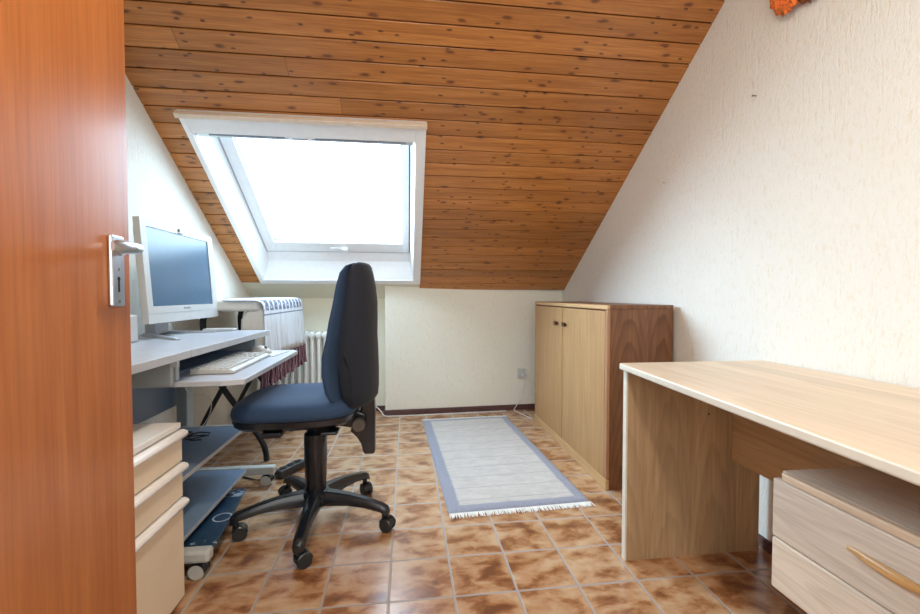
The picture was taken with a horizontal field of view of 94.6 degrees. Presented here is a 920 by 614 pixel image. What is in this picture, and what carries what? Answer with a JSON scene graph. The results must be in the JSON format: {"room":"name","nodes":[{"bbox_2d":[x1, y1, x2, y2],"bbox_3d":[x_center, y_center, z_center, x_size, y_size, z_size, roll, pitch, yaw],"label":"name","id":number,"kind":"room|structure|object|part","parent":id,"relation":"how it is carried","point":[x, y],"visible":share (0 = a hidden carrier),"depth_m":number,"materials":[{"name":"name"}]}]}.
{"room":"home office","nodes":[
{"label":"home office","id":0,"kind":"room"},
{"bbox_2d":[125,74,251,425],"bbox_3d":[-1.463,-0.294,1.347,0.120,2.420,4.550,0,2,-7],"label":"wall","id":1,"kind":"structure","parent":0,"point":[158,191],"depth_m":2.19,"materials":[{"name":"beige paint"}]},
{"bbox_2d":[252,298,384,405],"bbox_3d":[-1.143,0.325,3.539,1.050,1.060,0.215,0,2,-7],"label":"wall","id":2,"kind":"structure","parent":0,"point":[316,311],"depth_m":3.43,"materials":[{"name":"beige paint"}]},
{"bbox_2d":[257,331,326,389],"bbox_3d":[-1.240,0.526,3.362,0.676,0.667,0.133,0,2,-7],"label":"radiator","id":3,"kind":"object","parent":2,"relation":"attached to","point":[313,336],"visible":0.12,"depth_m":3.31,"materials":[{"name":"white metal"}]},
{"bbox_2d":[123,0,724,289],"bbox_3d":[-0.234,-0.838,2.334,2.605,1.457,2.127,0,2,-7],"label":"ceiling","id":4,"kind":"structure","parent":0,"point":[537,114],"depth_m":2.00,"materials":[{"name":"brown wood"}]},
{"bbox_2d":[385,286,561,409],"bbox_3d":[0.119,0.323,3.623,1.475,1.060,0.360,0,2,-7],"label":"wall","id":5,"kind":"structure","parent":0,"point":[444,348],"depth_m":3.45,"materials":[{"name":"beige paint"}]},
{"bbox_2d":[243,282,419,297],"bbox_3d":[-0.983,-0.140,3.354,1.325,0.200,0.215,0,2,-7],"label":"trim","id":6,"kind":"structure","parent":5,"relation":"attached to","point":[255,290],"depth_m":3.32,"materials":[{"name":"beige paint"}]},
{"bbox_2d":[376,404,534,415],"bbox_3d":[-0.393,0.836,3.459,2.515,0.043,0.157,0,2,-7],"label":"baseboard","id":7,"kind":"structure","parent":5,"relation":"attached to","point":[519,406],"depth_m":3.46,"materials":[{"name":"brown wood"}]},
{"bbox_2d":[517,369,525,377],"bbox_3d":[0.511,0.553,3.536,0.072,0.080,0.014,0,2,-7],"label":"wall socket","id":8,"kind":"object","parent":5,"relation":"attached to","point":[519,371],"visible":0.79,"depth_m":3.53,"materials":[{"name":"white plastic"}]},
{"bbox_3d":[0.530,0.566,3.516,0.038,0.038,0.036,0,2,-7],"label":"plug","id":9,"kind":"object","parent":8,"relation":"attached to","visible":0},
{"bbox_2d":[513,378,531,418],"bbox_3d":[0.504,0.721,3.380,0.094,0.273,0.272,0,2,-7],"label":"cable","id":10,"kind":"object","parent":9,"relation":"hanging from","point":[524,378],"visible":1,"depth_m":3.49,"materials":[{"name":"white plastic"}]},
{"bbox_2d":[171,409,807,613],"bbox_3d":[-0.098,0.944,1.426,3.350,0.060,4.700,0,2,-7],"label":"floor","id":11,"kind":"structure","parent":0,"point":[570,560],"depth_m":1.53,"materials":[{"name":"brown tile"}]},
{"bbox_2d":[133,422,189,613],"bbox_3d":[-1.044,0.644,1.109,0.435,0.558,0.421,0,2,-7],"label":"drawer unit","id":12,"kind":"object","parent":11,"relation":"on","point":[159,504],"visible":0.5,"depth_m":1.21,"materials":[{"name":"beige laminate"}]},
{"bbox_3d":[-0.854,0.448,1.124,0.018,0.075,0.415,0,2,-7],"label":"drawer","id":13,"kind":"part","parent":12,"relation":"part of","materials":[{"name":"beige wood"}]},
{"bbox_3d":[-0.854,0.556,1.127,0.018,0.083,0.415,0,2,-7],"label":"drawer","id":14,"kind":"part","parent":12,"relation":"part of","materials":[{"name":"beige wood"}]},
{"bbox_3d":[-0.854,0.771,1.133,0.018,0.290,0.415,0,2,-7],"label":"drawer","id":15,"kind":"part","parent":12,"relation":"part of","materials":[{"name":"beige wood"}]},
{"bbox_2d":[131,330,297,580],"bbox_3d":[-1.052,0.524,1.484,0.655,0.777,1.335,0,2,-7],"label":"computer desk","id":16,"kind":"object","parent":11,"relation":"on","point":[161,368],"visible":0.48,"depth_m":1.72,"materials":[{"name":"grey laminate"}]},
{"bbox_2d":[130,314,137,341],"bbox_3d":[-1.288,0.081,1.528,0.160,0.104,0.145,0,2,-7],"label":"box","id":17,"kind":"object","parent":16,"relation":"on","point":[133,317],"visible":0.2,"depth_m":1.58,"materials":[{"name":"plastic"}]},
{"bbox_3d":[-1.325,0.318,1.698,0.015,0.327,0.702,0,2,-7],"label":"panel","id":18,"kind":"part","parent":16,"relation":"part of","materials":[{"name":"blue laminate"}]},
{"bbox_2d":[132,216,217,339],"bbox_3d":[-1.257,-0.116,1.924,0.249,0.478,0.603,0,2,-7],"label":"computer","id":19,"kind":"object","parent":16,"relation":"on","point":[176,274],"visible":1,"depth_m":1.83,"materials":[{"name":"white plastic"}]},
{"bbox_2d":[182,431,210,440],"bbox_3d":[-1.193,0.553,1.825,0.222,0.016,0.121,0,2,-7],"label":"cable","id":20,"kind":"object","parent":16,"relation":"on","point":[189,435],"visible":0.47,"depth_m":1.81,"materials":[{"name":"black plastic"}]},
{"bbox_2d":[185,387,211,432],"bbox_3d":[-1.066,0.405,1.731,0.115,0.329,0.437,-1,2,-36],"label":"cable","id":21,"kind":"object","parent":16,"relation":"hanging from","point":[185,387],"visible":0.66,"depth_m":1.82,"materials":[{"name":"grey plastic"}]},
{"bbox_2d":[187,561,209,572],"bbox_3d":[-0.884,0.872,1.437,0.055,0.038,0.043,0,2,-7],"label":"hood","id":22,"kind":"object","parent":16,"relation":"attached to","point":[196,566],"depth_m":1.42,"materials":[{"name":"black plastic"}]},
{"bbox_2d":[179,427,242,480],"bbox_3d":[-1.145,0.581,1.691,0.340,0.016,0.605,0,2,-7],"label":"shelf","id":23,"kind":"object","parent":16,"relation":"attached to","point":[196,453],"depth_m":1.76,"materials":[{"name":"grey laminate"}]},
{"bbox_2d":[179,350,242,373],"bbox_3d":[-1.167,0.226,1.715,0.295,0.008,0.700,0,2,-7],"label":"shelf","id":24,"kind":"object","parent":16,"relation":"attached to","point":[187,364],"depth_m":1.78,"materials":[{"name":"laminate"}]},
{"bbox_2d":[181,469,246,540],"bbox_3d":[-1.145,0.787,1.697,0.340,0.016,0.605,0,2,-7],"label":"shelf","id":25,"kind":"object","parent":16,"relation":"attached to","point":[205,488],"depth_m":1.80,"materials":[{"name":"grey laminate"}]},
{"bbox_2d":[184,489,245,549],"bbox_3d":[-1.045,0.832,1.676,0.332,0.010,0.464,0,2,-7],"label":"board","id":26,"kind":"object","parent":16,"relation":"on","point":[209,531],"visible":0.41,"depth_m":1.62,"materials":[{"name":"blue plastic"}]},
{"bbox_2d":[132,350,297,387],"bbox_3d":[-1.034,0.238,1.738,0.555,0.018,0.780,0,2,-7],"label":"shelf","id":27,"kind":"object","parent":16,"relation":"attached to","point":[184,379],"depth_m":1.53,"materials":[{"name":"grey laminate"}]},
{"bbox_2d":[203,328,236,330],"bbox_3d":[-1.181,0.112,2.092,0.140,0.012,0.055,0,2,-7],"label":"pencil case","id":28,"kind":"object","parent":16,"relation":"on","point":[206,329],"visible":0.96,"depth_m":2.07,"materials":[{"name":"white plastic"}]},
{"bbox_2d":[190,352,269,374],"bbox_3d":[-0.901,0.218,1.700,0.145,0.024,0.435,0,2,-9],"label":"keyboard","id":29,"kind":"object","parent":16,"relation":"on","point":[233,363],"visible":1,"depth_m":1.60,"materials":[{"name":"white plastic"}]},
{"bbox_2d":[242,351,288,356],"bbox_3d":[-0.953,0.220,2.005,0.225,0.003,0.171,0,2,1],"label":"mouse pad","id":30,"kind":"object","parent":16,"relation":"on","point":[274,353],"visible":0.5,"depth_m":2.03,"materials":[{"name":"white plastic"}]},
{"bbox_2d":[249,345,271,353],"bbox_3d":[-0.950,0.199,2.020,0.110,0.036,0.064,1,2,23],"label":"computer mouse","id":31,"kind":"object","parent":30,"relation":"on","point":[259,348],"visible":0.9,"depth_m":2.00,"materials":[{"name":"white plastic"}]},
{"bbox_2d":[260,474,273,481],"bbox_3d":[-0.971,0.852,2.136,0.055,0.038,0.043,0,2,-7],"label":"hood","id":32,"kind":"object","parent":16,"relation":"attached to","point":[266,477],"depth_m":2.12,"materials":[{"name":"black plastic"}]},
{"bbox_2d":[199,298,269,460],"bbox_3d":[-1.329,0.412,2.669,0.454,0.930,0.780,0,2,-7],"label":"folding table","id":33,"kind":"object","parent":11,"relation":"on","point":[253,319],"visible":0.38,"depth_m":2.32,"materials":[{"name":"beige plastic"}]},
{"bbox_3d":[-1.337,0.446,2.427,0.378,0.861,0.028,0,2,-7],"label":"leg","id":34,"kind":"part","parent":33,"relation":"part of","materials":[{"name":"black metal"}]},
{"bbox_3d":[-1.402,0.432,2.953,0.378,0.861,0.028,0,2,-7],"label":"leg","id":35,"kind":"part","parent":33,"relation":"part of","materials":[{"name":"black metal"}]},
{"bbox_3d":[-1.339,0.434,2.931,0.363,0.862,0.033,0,2,-7],"label":"leg","id":36,"kind":"part","parent":33,"relation":"part of","materials":[{"name":"black metal"}]},
{"bbox_2d":[222,297,306,388],"bbox_3d":[-1.185,0.185,2.642,0.247,0.485,0.933,0,2,-7],"label":"draped cloth","id":37,"kind":"object","parent":33,"relation":"on","point":[283,316],"visible":0.85,"depth_m":2.58,"materials":[{"name":"white fabric"}]},
{"bbox_2d":[242,475,276,480],"bbox_3d":[-1.165,0.881,2.204,0.439,0.020,0.051,0,2,7],"label":"cable","id":38,"kind":"object","parent":11,"relation":"on","point":[275,475],"visible":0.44,"depth_m":2.19,"materials":[{"name":"black plastic"}]},
{"bbox_2d":[274,459,304,478],"bbox_3d":[-0.911,0.866,2.280,0.052,0.044,0.176,1,2,24],"label":"power strip","id":39,"kind":"object","parent":11,"relation":"on","point":[296,465],"visible":0.9,"depth_m":2.25,"materials":[{"name":"grey plastic"}]},
{"bbox_2d":[229,262,395,568],"bbox_3d":[-0.587,0.364,1.741,0.642,1.083,0.592,0,2,-7],"label":"office chair","id":40,"kind":"object","parent":11,"relation":"on","point":[347,393],"visible":1,"depth_m":1.64,"materials":[{"name":"blue fabric"}]},
{"bbox_2d":[232,522,247,533],"bbox_3d":[-0.861,0.860,1.662,0.057,0.060,0.046,-1,2,-27],"label":"hood","id":41,"kind":"object","parent":40,"relation":"attached to","point":[237,527],"depth_m":1.65,"materials":[{"name":"black plastic"}]},
{"bbox_3d":[-0.764,0.803,1.705,0.285,0.080,0.067,-1,2,-25],"label":"star leg","id":42,"kind":"part","parent":40,"relation":"part of","materials":[{"name":"black plastic"}]},
{"bbox_3d":[-0.708,0.470,1.659,0.070,0.025,0.200,0,2,-7],"label":"lever","id":43,"kind":"part","parent":40,"relation":"part of","materials":[{"name":"black plastic"}]},
{"bbox_2d":[278,484,291,494],"bbox_3d":[-0.820,0.851,1.992,0.057,0.060,0.046,-1,2,-37],"label":"hood","id":44,"kind":"object","parent":40,"relation":"attached to","point":[284,489],"depth_m":1.98,"materials":[{"name":"black plastic"}]},
{"bbox_3d":[-0.659,0.387,1.779,0.476,0.073,0.464,0,2,-7],"label":"seat","id":45,"kind":"part","parent":40,"relation":"part of","materials":[{"name":"blue fabric"}]},
{"bbox_3d":[-0.724,0.798,1.910,0.067,0.080,0.285,-2,2,-43],"label":"star leg","id":46,"kind":"part","parent":40,"relation":"part of","materials":[{"name":"black plastic"}]},
{"bbox_2d":[293,548,312,560],"bbox_3d":[-0.552,0.865,1.495,0.057,0.060,0.046,-1,2,-42],"label":"hood","id":47,"kind":"object","parent":40,"relation":"attached to","point":[300,554],"depth_m":1.47,"materials":[{"name":"black plastic"}]},
{"bbox_3d":[-0.581,0.806,1.604,0.067,0.080,0.285,0,2,-7],"label":"star leg","id":48,"kind":"part","parent":40,"relation":"part of","materials":[{"name":"black plastic"}]},
{"bbox_3d":[-0.504,0.473,1.679,0.060,0.019,0.170,0,2,-7],"label":"lever","id":49,"kind":"part","parent":40,"relation":"part of","materials":[{"name":"black plastic"}]},
{"bbox_3d":[-0.472,0.106,1.789,0.142,0.565,0.428,0,2,-7],"label":"backrest","id":50,"kind":"part","parent":40,"relation":"part of","materials":[{"name":"blue fabric"}]},
{"bbox_3d":[-0.517,0.797,1.936,0.067,0.080,0.285,1,2,29],"label":"star leg","id":51,"kind":"part","parent":40,"relation":"part of","materials":[{"name":"black plastic"}]},
{"bbox_3d":[-0.428,0.802,1.748,0.285,0.080,0.067,0,2,10],"label":"star leg","id":52,"kind":"part","parent":40,"relation":"part of","materials":[{"name":"black plastic"}]},
{"bbox_3d":[-0.416,0.481,1.743,0.056,0.056,0.037,0,2,-7],"label":"knob","id":53,"kind":"part","parent":40,"relation":"part of","materials":[{"name":"black plastic"}]},
{"bbox_2d":[360,479,372,490],"bbox_3d":[-0.449,0.850,2.032,0.046,0.060,0.057,-1,2,-37],"label":"hood","id":54,"kind":"object","parent":40,"relation":"attached to","point":[365,486],"depth_m":2.02,"materials":[{"name":"black plastic"}]},
{"bbox_2d":[379,514,395,526],"bbox_3d":[-0.294,0.858,1.722,0.057,0.060,0.046,1,2,23],"label":"hood","id":55,"kind":"object","parent":40,"relation":"attached to","point":[388,520],"depth_m":1.71,"materials":[{"name":"black plastic"}]},
{"bbox_2d":[376,406,505,416],"bbox_3d":[-0.234,0.830,3.400,1.228,0.060,0.133,0,2,-1],"label":"cable","id":56,"kind":"object","parent":11,"relation":"on","point":[376,406],"visible":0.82,"depth_m":3.39,"materials":[{"name":"plastic"}]},
{"bbox_2d":[422,415,594,518],"bbox_3d":[0.159,0.875,2.581,0.665,0.012,1.474,0,2,-10],"label":"rug","id":57,"kind":"object","parent":11,"relation":"on","point":[484,464],"visible":1,"depth_m":2.27,"materials":[{"name":"white fabric"}]},
{"bbox_2d":[534,302,672,489],"bbox_3d":[0.798,0.427,2.659,0.364,0.905,1.171,0,2,-7],"label":"base cabinet","id":58,"kind":"object","parent":11,"relation":"on","point":[580,347],"visible":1,"depth_m":2.23,"materials":[{"name":"brown wood"}]},
{"bbox_3d":[0.613,0.406,2.929,0.018,0.820,0.539,0,2,-7],"label":"door","id":59,"kind":"part","parent":58,"relation":"part of","materials":[{"name":"brown wood"}]},
{"bbox_3d":[0.682,0.422,2.370,0.018,0.820,0.572,0,2,-7],"label":"door","id":60,"kind":"part","parent":58,"relation":"part of","materials":[{"name":"brown wood"}]},
{"bbox_3d":[0.884,0.453,2.092,0.334,0.885,0.018,0,2,-7],"label":"panel","id":61,"kind":"part","parent":58,"relation":"part of","materials":[{"name":"brown wood"}]},
{"bbox_2d":[620,360,919,560],"bbox_3d":[0.919,0.577,0.782,0.677,0.710,1.593,0,2,-7],"label":"writing desk","id":62,"kind":"object","parent":11,"relation":"on","point":[699,437],"visible":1,"depth_m":1.51,"materials":[{"name":"brown wood"}]},
{"bbox_3d":[0.855,0.567,1.559,0.523,0.687,0.022,0,2,-7],"label":"panel","id":63,"kind":"part","parent":62,"relation":"part of","materials":[{"name":"brown wood"}]},
{"bbox_3d":[1.104,0.415,0.812,0.018,0.342,1.512,0,2,-7],"label":"modesty panel","id":64,"kind":"part","parent":62,"relation":"part of","materials":[{"name":"brown wood"}]},
{"bbox_2d":[772,466,919,613],"bbox_3d":[0.918,0.660,0.761,0.336,0.546,0.527,0,2,-7],"label":"drawer unit","id":65,"kind":"object","parent":11,"relation":"on","point":[846,540],"visible":0.98,"depth_m":0.86,"materials":[{"name":"brown wood"}]},
{"bbox_3d":[0.776,0.605,0.742,0.018,0.119,0.527,0,2,-7],"label":"drawer","id":66,"kind":"part","parent":65,"relation":"part of","materials":[{"name":"brown wood"}]},
{"bbox_3d":[0.777,0.397,0.729,0.016,0.018,0.501,0,2,-7],"label":"rail","id":67,"kind":"part","parent":65,"relation":"part of","materials":[{"name":"brown wood"}]},
{"bbox_3d":[0.757,0.470,0.754,0.018,0.020,0.144,0,2,-7],"label":"handle","id":68,"kind":"part","parent":65,"relation":"part of","materials":[{"name":"brown wood"}]},
{"bbox_2d":[562,0,919,541],"bbox_3d":[1.193,-0.303,1.677,0.120,2.420,4.552,0,2,-8],"label":"wall","id":69,"kind":"structure","parent":0,"point":[783,226],"depth_m":1.51,"materials":[{"name":"beige paint"}]},
{"bbox_2d":[758,533,771,554],"bbox_3d":[1.154,0.890,1.519,0.012,0.043,4.181,0,2,-8],"label":"baseboard","id":70,"kind":"structure","parent":69,"relation":"attached to","point":[764,543],"depth_m":1.59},
{"bbox_2d":[769,0,810,16],"bbox_3d":[1.133,-1.072,1.424,0.049,0.140,0.243,0,2,-7],"label":"wall ornament","id":71,"kind":"object","parent":69,"relation":"attached to","point":[780,7],"visible":1,"depth_m":1.47,"materials":[{"name":"orange"}]},
{"bbox_3d":[-0.903,-0.227,0.020,0.665,2.360,0.075,0,2,-7],"label":"wall","id":72,"kind":"structure","parent":0,"visible":0},
{"bbox_2d":[0,0,143,613],"bbox_3d":[-0.602,-0.064,0.506,0.096,1.992,0.810,0,2,-13],"label":"door","id":73,"kind":"structure","parent":72,"relation":"in","point":[67,508],"depth_m":0.70,"materials":[{"name":"brown wood"}]},
{"bbox_3d":[-0.682,-0.071,0.843,0.009,0.141,0.046,0,2,-13],"label":"handle plate","id":74,"kind":"part","parent":73,"relation":"part of","materials":[{"name":"silver metal"}]},
{"bbox_3d":[-0.647,-0.114,0.808,0.049,0.030,0.106,0,2,-13],"label":"lever","id":75,"kind":"part","parent":73,"relation":"part of","materials":[{"name":"silver metal"}]},
{"bbox_3d":[-0.250,-0.856,2.457,2.805,0.145,2.871,0,-33,-7],"label":"ceiling","id":76,"kind":"structure","parent":0,"visible":0},
{"bbox_2d":[173,109,426,283],"bbox_3d":[-0.830,-0.639,2.663,1.195,0.960,1.185,0,2,-7],"label":"window","id":77,"kind":"structure","parent":76,"relation":"attached to","point":[212,135],"depth_m":2.58,"materials":[{"name":"white paint"}]},
{"bbox_3d":[-0.836,-0.722,2.688,1.018,0.042,1.103,0,-33,-7],"label":"sash","id":78,"kind":"part","parent":77,"relation":"part of","materials":[{"name":"white paint"}]},
{"bbox_3d":[-0.835,-0.749,2.684,1.136,0.060,1.227,0,-33,-7],"label":"frame","id":79,"kind":"part","parent":77,"relation":"part of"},
{"bbox_3d":[-0.906,-0.311,3.184,1.103,0.201,0.058,0,2,-7],"label":"sill","id":80,"kind":"part","parent":77,"relation":"part of","materials":[{"name":"white paint"}]},
{"bbox_3d":[-0.884,-0.418,3.095,0.130,0.028,0.034,0,-33,-7],"label":"handle","id":81,"kind":"part","parent":77,"relation":"part of","materials":[{"name":"white paint"}]}
]}

